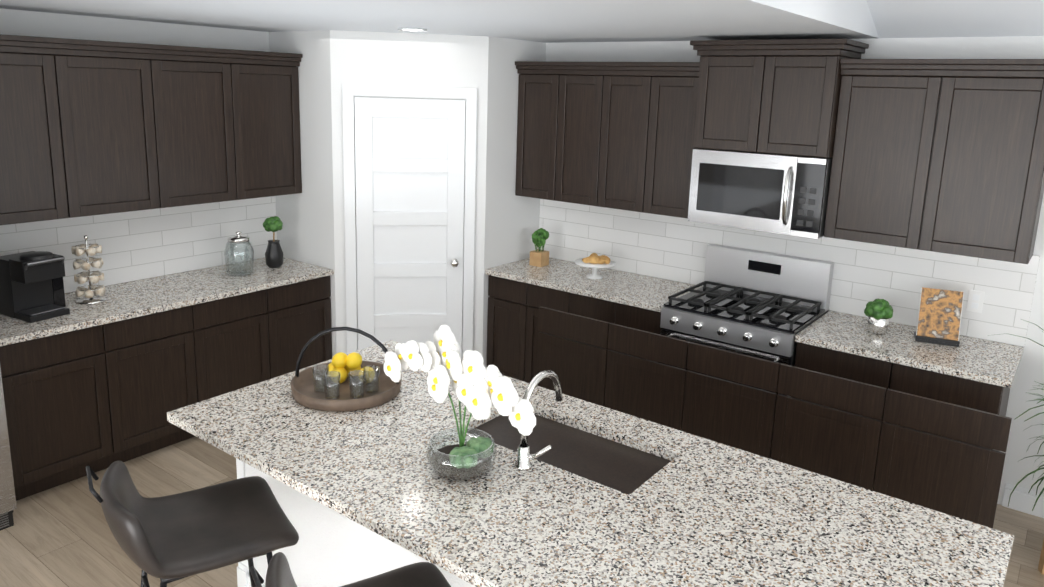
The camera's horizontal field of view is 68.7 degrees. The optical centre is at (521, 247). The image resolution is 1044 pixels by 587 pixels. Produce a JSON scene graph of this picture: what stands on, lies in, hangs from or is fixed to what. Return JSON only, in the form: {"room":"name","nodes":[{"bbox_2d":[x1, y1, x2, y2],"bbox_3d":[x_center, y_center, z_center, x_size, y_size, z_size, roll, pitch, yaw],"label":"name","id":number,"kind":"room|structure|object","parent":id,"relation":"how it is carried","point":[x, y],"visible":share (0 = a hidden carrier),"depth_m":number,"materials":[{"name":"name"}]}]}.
{"room":"kitchen","nodes":[
{"label":"kitchen","id":0,"kind":"room"},
{"bbox_2d":[0,8,268,51],"bbox_3d":[-2.253,-0.169,4.882,0.120,2.440,4.430,10,15,36],"label":"wall","id":1,"kind":"structure","parent":0,"point":[35,24],"depth_m":4.44,"materials":[{"name":"white paint"}]},
{"bbox_2d":[0,42,83,224],"bbox_3d":[-2.643,-0.573,3.878,0.317,0.875,0.553,10,15,36],"label":"upper cabinet","id":2,"kind":"object","parent":1,"relation":"attached to","point":[40,180],"depth_m":3.87,"materials":[{"name":"brown wood"}]},
{"bbox_2d":[72,46,175,215],"bbox_3d":[-2.361,-0.640,4.243,0.317,0.875,0.612,10,15,36],"label":"upper cabinet","id":3,"kind":"object","parent":1,"relation":"attached to","point":[90,127],"depth_m":4.20,"materials":[{"name":"brown wood"}]},
{"bbox_2d":[0,196,276,292],"bbox_3d":[-2.354,-0.036,4.666,0.012,0.479,1.982,10,15,36],"label":"backsplash","id":4,"kind":"structure","parent":1,"relation":"attached to","point":[144,244],"depth_m":4.73,"materials":[{"name":"tile"}]},
{"bbox_2d":[164,50,247,206],"bbox_3d":[-2.061,-0.712,4.631,0.317,0.875,0.611,10,15,36],"label":"upper cabinet","id":5,"kind":"object","parent":1,"relation":"attached to","point":[206,134],"depth_m":4.59,"materials":[{"name":"brown wood"}]},
{"bbox_2d":[244,58,301,198],"bbox_3d":[-1.778,-0.780,4.996,0.317,0.875,0.554,10,15,36],"label":"upper cabinet","id":6,"kind":"object","parent":1,"relation":"attached to","point":[271,85],"depth_m":4.96,"materials":[{"name":"brown wood"}]},
{"bbox_2d":[269,30,545,367],"bbox_3d":[-0.809,-0.267,5.562,1.350,2.440,1.350,10,15,36],"label":"wall","id":7,"kind":"structure","parent":0,"point":[311,216],"depth_m":5.09,"materials":[{"name":"white paint"}]},
{"bbox_2d":[342,84,476,358],"bbox_3d":[-0.752,-0.010,5.144,0.624,2.110,0.624,10,15,36],"label":"door","id":8,"kind":"structure","parent":7,"relation":"attached to","point":[409,217],"depth_m":5.10,"materials":[{"name":"white wood"}]},
{"bbox_2d":[0,0,1043,42],"bbox_3d":[-3.530,-1.301,3.111,11.760,0.420,8.420,10,15,36],"label":"ceiling","id":9,"kind":"structure","parent":0,"point":[557,21],"depth_m":3.72,"materials":[{"name":"white paint"}]},
{"bbox_2d":[398,27,426,31],"bbox_3d":[-0.640,-1.273,4.460,0.170,0.012,0.170,10,15,36],"label":"recessed light","id":10,"kind":"object","parent":9,"relation":"in","point":[410,29],"visible":1,"depth_m":4.42,"materials":[{"name":"white plastic"}]},
{"bbox_2d":[0,436,1043,586],"bbox_3d":[-2.615,1.514,2.975,14.560,0.100,8.500,10,15,36],"label":"floor","id":11,"kind":"structure","parent":0,"point":[62,535],"depth_m":3.65,"materials":[{"name":"brown wood"}]},
{"bbox_2d":[0,367,16,530],"bbox_3d":[-2.912,0.488,3.298,0.806,1.760,0.913,10,15,36],"label":"fridge","id":12,"kind":"object","parent":11,"relation":"on","point":[8,505],"visible":1,"depth_m":3.56,"materials":[{"name":"silver metal"}]},
{"bbox_2d":[0,321,127,511],"bbox_3d":[-2.572,0.798,4.077,0.597,0.855,0.553,10,15,36],"label":"base cabinet","id":13,"kind":"object","parent":11,"relation":"on","point":[121,371],"depth_m":3.91,"materials":[{"name":"brown wood"}]},
{"bbox_2d":[0,257,333,348],"bbox_3d":[-2.113,0.262,4.535,0.632,0.035,1.982,10,15,36],"label":"countertop","id":14,"kind":"structure","parent":13,"relation":"on","point":[125,301],"depth_m":4.42,"materials":[{"name":"white stone"}]},
{"bbox_2d":[0,251,69,322],"bbox_3d":[-2.516,0.179,3.971,0.304,0.332,0.260,8,13,28],"label":"coffee maker","id":15,"kind":"object","parent":14,"relation":"on","point":[31,287],"visible":1,"depth_m":3.90,"materials":[{"name":"black plastic"}]},
{"bbox_2d":[71,235,106,304],"bbox_3d":[-2.384,0.115,4.199,0.150,0.372,0.150,10,15,36],"label":"pod carousel","id":16,"kind":"object","parent":14,"relation":"on","point":[94,277],"visible":1,"depth_m":4.18,"materials":[{"name":"silver metal"}]},
{"bbox_2d":[224,231,253,275],"bbox_3d":[-1.818,0.032,4.909,0.180,0.278,0.180,10,15,36],"label":"glass jar","id":17,"kind":"object","parent":14,"relation":"on","point":[237,239],"visible":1,"depth_m":4.88,"materials":[{"name":"clear glass"}]},
{"bbox_2d":[263,216,283,267],"bbox_3d":[-1.658,-0.038,5.104,0.132,0.346,0.120,10,15,36],"label":"topiary","id":18,"kind":"object","parent":14,"relation":"on","point":[274,254],"visible":1,"depth_m":5.07,"materials":[{"name":"black ceramic"}]},
{"bbox_2d":[120,305,211,460],"bbox_3d":[-2.290,0.731,4.442,0.597,0.855,0.611,10,15,36],"label":"base cabinet","id":19,"kind":"object","parent":11,"relation":"on","point":[164,356],"depth_m":4.31,"materials":[{"name":"brown wood"}]},
{"bbox_2d":[86,461,298,586],"bbox_3d":[-1.075,1.123,2.531,0.569,0.942,0.489,-6,14,-32],"label":"stool","id":20,"kind":"object","parent":11,"relation":"on","point":[166,540],"visible":1,"depth_m":2.44,"materials":[{"name":"black leather"}]},
{"bbox_2d":[204,289,279,397],"bbox_3d":[-1.990,0.659,4.830,0.597,0.855,0.612,10,15,36],"label":"base cabinet","id":21,"kind":"object","parent":11,"relation":"on","point":[244,332],"depth_m":4.69,"materials":[{"name":"brown wood"}]},
{"bbox_2d":[280,277,331,375],"bbox_3d":[-1.708,0.592,5.195,0.597,0.855,0.554,10,15,36],"label":"base cabinet","id":22,"kind":"object","parent":11,"relation":"on","point":[305,308],"depth_m":5.04,"materials":[{"name":"brown wood"}]},
{"bbox_2d":[250,552,450,586],"bbox_3d":[-0.403,1.241,2.060,0.569,0.942,0.489,-5,14,-30],"label":"stool","id":23,"kind":"object","parent":11,"relation":"on","point":[418,574],"visible":1,"depth_m":2.22,"materials":[{"name":"black leather"}]},
{"bbox_2d":[487,277,516,377],"bbox_3d":[0.090,0.583,5.500,0.398,0.855,0.597,10,15,36],"label":"base cabinet","id":24,"kind":"object","parent":11,"relation":"on","point":[502,301],"depth_m":5.30,"materials":[{"name":"brown wood"}]},
{"bbox_2d":[485,257,702,312],"bbox_3d":[0.476,0.220,5.113,1.360,0.035,0.632,10,15,36],"label":"countertop","id":25,"kind":"structure","parent":24,"relation":"on","point":[639,291],"depth_m":5.01,"materials":[{"name":"white stone"}]},
{"bbox_2d":[529,228,548,266],"bbox_3d":[0.126,-0.006,5.405,0.100,0.267,0.111,10,15,36],"label":"potted plant","id":26,"kind":"object","parent":25,"relation":"on","point":[539,257],"visible":1,"depth_m":5.38,"materials":[{"name":"brown wood"}]},
{"bbox_2d":[574,253,615,278],"bbox_3d":[0.488,0.123,5.110,0.280,0.156,0.280,10,15,36],"label":"cake stand","id":27,"kind":"object","parent":25,"relation":"on","point":[594,261],"visible":0.98,"depth_m":5.04,"materials":[{"name":"white ceramic"}]},
{"bbox_2d":[513,281,556,382],"bbox_3d":[0.338,0.628,5.317,0.456,0.855,0.597,10,15,36],"label":"base cabinet","id":28,"kind":"object","parent":11,"relation":"on","point":[520,292],"depth_m":5.15,"materials":[{"name":"brown wood"}]},
{"bbox_2d":[557,289,604,346],"bbox_3d":[0.608,0.678,5.118,0.456,0.855,0.597,10,15,36],"label":"base cabinet","id":29,"kind":"object","parent":11,"relation":"on","point":[589,307],"depth_m":4.86,"materials":[{"name":"brown wood"}]},
{"bbox_2d":[236,306,1011,586],"bbox_3d":[0.448,1.081,3.159,2.558,0.855,2.021,10,15,36],"label":"kitchen island","id":30,"kind":"object","parent":11,"relation":"on","point":[961,479],"depth_m":3.59,"materials":[{"name":"white"}]},
{"bbox_2d":[167,340,1013,586],"bbox_3d":[0.049,0.744,2.539,2.605,0.035,1.135,10,15,36],"label":"island countertop","id":31,"kind":"structure","parent":30,"relation":"on","point":[595,495],"depth_m":2.34,"materials":[{"name":"white stone"}]},
{"bbox_2d":[290,327,401,411],"bbox_3d":[-0.708,0.450,3.080,0.439,0.273,0.439,10,15,36],"label":"tray","id":32,"kind":"object","parent":31,"relation":"on","point":[343,382],"visible":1,"depth_m":3.05,"materials":[{"name":"brown wood"}]},
{"bbox_2d":[384,325,535,479],"bbox_3d":[-0.175,0.497,2.434,0.606,0.475,0.230,10,15,36],"label":"orchid","id":33,"kind":"object","parent":31,"relation":"on","point":[480,389],"visible":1,"depth_m":2.40,"materials":[{"name":"white plant"}]},
{"bbox_2d":[514,370,562,470],"bbox_3d":[0.093,0.569,2.547,0.134,0.305,0.240,10,15,36],"label":"faucet","id":34,"kind":"object","parent":31,"relation":"on","point":[525,461],"depth_m":2.51,"materials":[{"name":"silver metal"}]},
{"bbox_2d":[601,301,661,361],"bbox_3d":[0.856,0.724,4.935,0.398,0.855,0.597,10,15,36],"label":"base cabinet","id":35,"kind":"object","parent":11,"relation":"on","point":[624,315],"depth_m":4.64,"materials":[{"name":"brown wood"}]},
{"bbox_2d":[659,244,833,457],"bbox_3d":[1.282,0.645,4.503,0.758,1.150,0.715,10,15,36],"label":"range","id":36,"kind":"object","parent":11,"relation":"on","point":[762,305],"visible":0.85,"depth_m":4.43,"materials":[{"name":"silver metal"}]},
{"bbox_2d":[793,310,1023,489],"bbox_3d":[2.000,0.922,4.065,0.972,0.890,0.632,10,15,36],"label":"base cabinet","id":37,"kind":"object","parent":11,"relation":"on","point":[974,373],"visible":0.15,"depth_m":3.82,"materials":[{"name":"brown wood"}]},
{"bbox_2d":[864,299,892,334],"bbox_3d":[1.908,0.365,4.083,0.142,0.184,0.150,10,15,36],"label":"topiary","id":38,"kind":"object","parent":37,"relation":"on","point":[878,313],"visible":1,"depth_m":4.04,"materials":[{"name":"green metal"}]},
{"bbox_2d":[914,287,963,346],"bbox_3d":[2.169,0.353,3.967,0.200,0.270,0.140,7,13,22],"label":"cookbook stand","id":39,"kind":"object","parent":37,"relation":"on","point":[939,316],"visible":1,"depth_m":3.95,"materials":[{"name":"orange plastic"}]},
{"bbox_2d":[987,319,1043,574],"bbox_3d":[2.563,0.943,3.300,1.131,1.193,1.034,10,15,36],"label":"plant","id":40,"kind":"object","parent":11,"relation":"on","point":[1041,566],"visible":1,"depth_m":3.49,"materials":[{"name":"green plant"}]},
{"bbox_2d":[545,36,1043,504],"bbox_3d":[2.400,0.136,4.094,8.300,2.440,0.120,10,15,36],"label":"wall","id":41,"kind":"structure","parent":0,"point":[1029,373],"depth_m":3.99,"materials":[{"name":"white paint"}]},
{"bbox_2d":[515,65,546,198],"bbox_3d":[0.216,-0.788,5.328,0.398,0.875,0.317,10,15,36],"label":"upper cabinet","id":42,"kind":"object","parent":41,"relation":"attached to","point":[531,157],"depth_m":5.25,"materials":[{"name":"brown wood"}]},
{"bbox_2d":[543,69,590,204],"bbox_3d":[0.463,-0.743,5.146,0.456,0.875,0.317,10,15,36],"label":"upper cabinet","id":43,"kind":"object","parent":41,"relation":"attached to","point":[568,90],"depth_m":5.07,"materials":[{"name":"brown wood"}]},
{"bbox_2d":[587,69,638,210],"bbox_3d":[0.734,-0.693,4.946,0.456,0.875,0.317,10,15,36],"label":"upper cabinet","id":44,"kind":"object","parent":41,"relation":"attached to","point":[617,135],"depth_m":4.87,"materials":[{"name":"brown wood"}]},
{"bbox_2d":[631,69,698,218],"bbox_3d":[0.981,-0.647,4.763,0.398,0.875,0.317,10,15,36],"label":"upper cabinet","id":45,"kind":"object","parent":41,"relation":"attached to","point":[665,123],"depth_m":4.65,"materials":[{"name":"brown wood"}]},
{"bbox_2d":[690,39,868,157],"bbox_3d":[1.415,-0.846,4.311,0.852,0.605,0.442,10,15,36],"label":"upper cabinet","id":46,"kind":"object","parent":41,"relation":"attached to","point":[778,96],"visible":1,"depth_m":4.14,"materials":[{"name":"brown wood"}]},
{"bbox_2d":[688,148,832,238],"bbox_3d":[1.395,-0.335,4.411,0.758,0.428,0.456,10,15,36],"label":"microwave","id":47,"kind":"object","parent":46,"relation":"attached to","point":[778,193],"visible":0.98,"depth_m":4.25,"materials":[{"name":"silver metal"}]},
{"bbox_2d":[539,199,1039,346],"bbox_3d":[1.364,0.050,4.794,3.097,0.479,0.012,10,15,36],"label":"backsplash","id":48,"kind":"structure","parent":41,"relation":"attached to","point":[675,249],"depth_m":4.44,"materials":[{"name":"tile"}]},
{"bbox_2d":[824,59,1043,263],"bbox_3d":[2.129,-0.464,3.881,0.987,0.945,0.362,10,15,36],"label":"upper cabinet","id":49,"kind":"object","parent":41,"relation":"attached to","point":[941,155],"visible":1,"depth_m":3.76,"materials":[{"name":"brown wood"}]},
{"bbox_2d":[966,290,984,312],"bbox_3d":[2.394,0.285,4.029,0.070,0.115,0.008,10,15,36],"label":"outlet","id":50,"kind":"object","parent":41,"relation":"attached to","point":[975,301],"visible":1,"depth_m":4.03,"materials":[{"name":"white plastic"}]},
{"bbox_2d":[1002,483,1043,517],"bbox_3d":[4.103,1.601,2.962,3.830,0.135,0.014,10,15,36],"label":"baseboard","id":51,"kind":"structure","parent":41,"relation":"attached to","point":[1022,499],"depth_m":4.03,"materials":[{"name":"white"}]}
]}

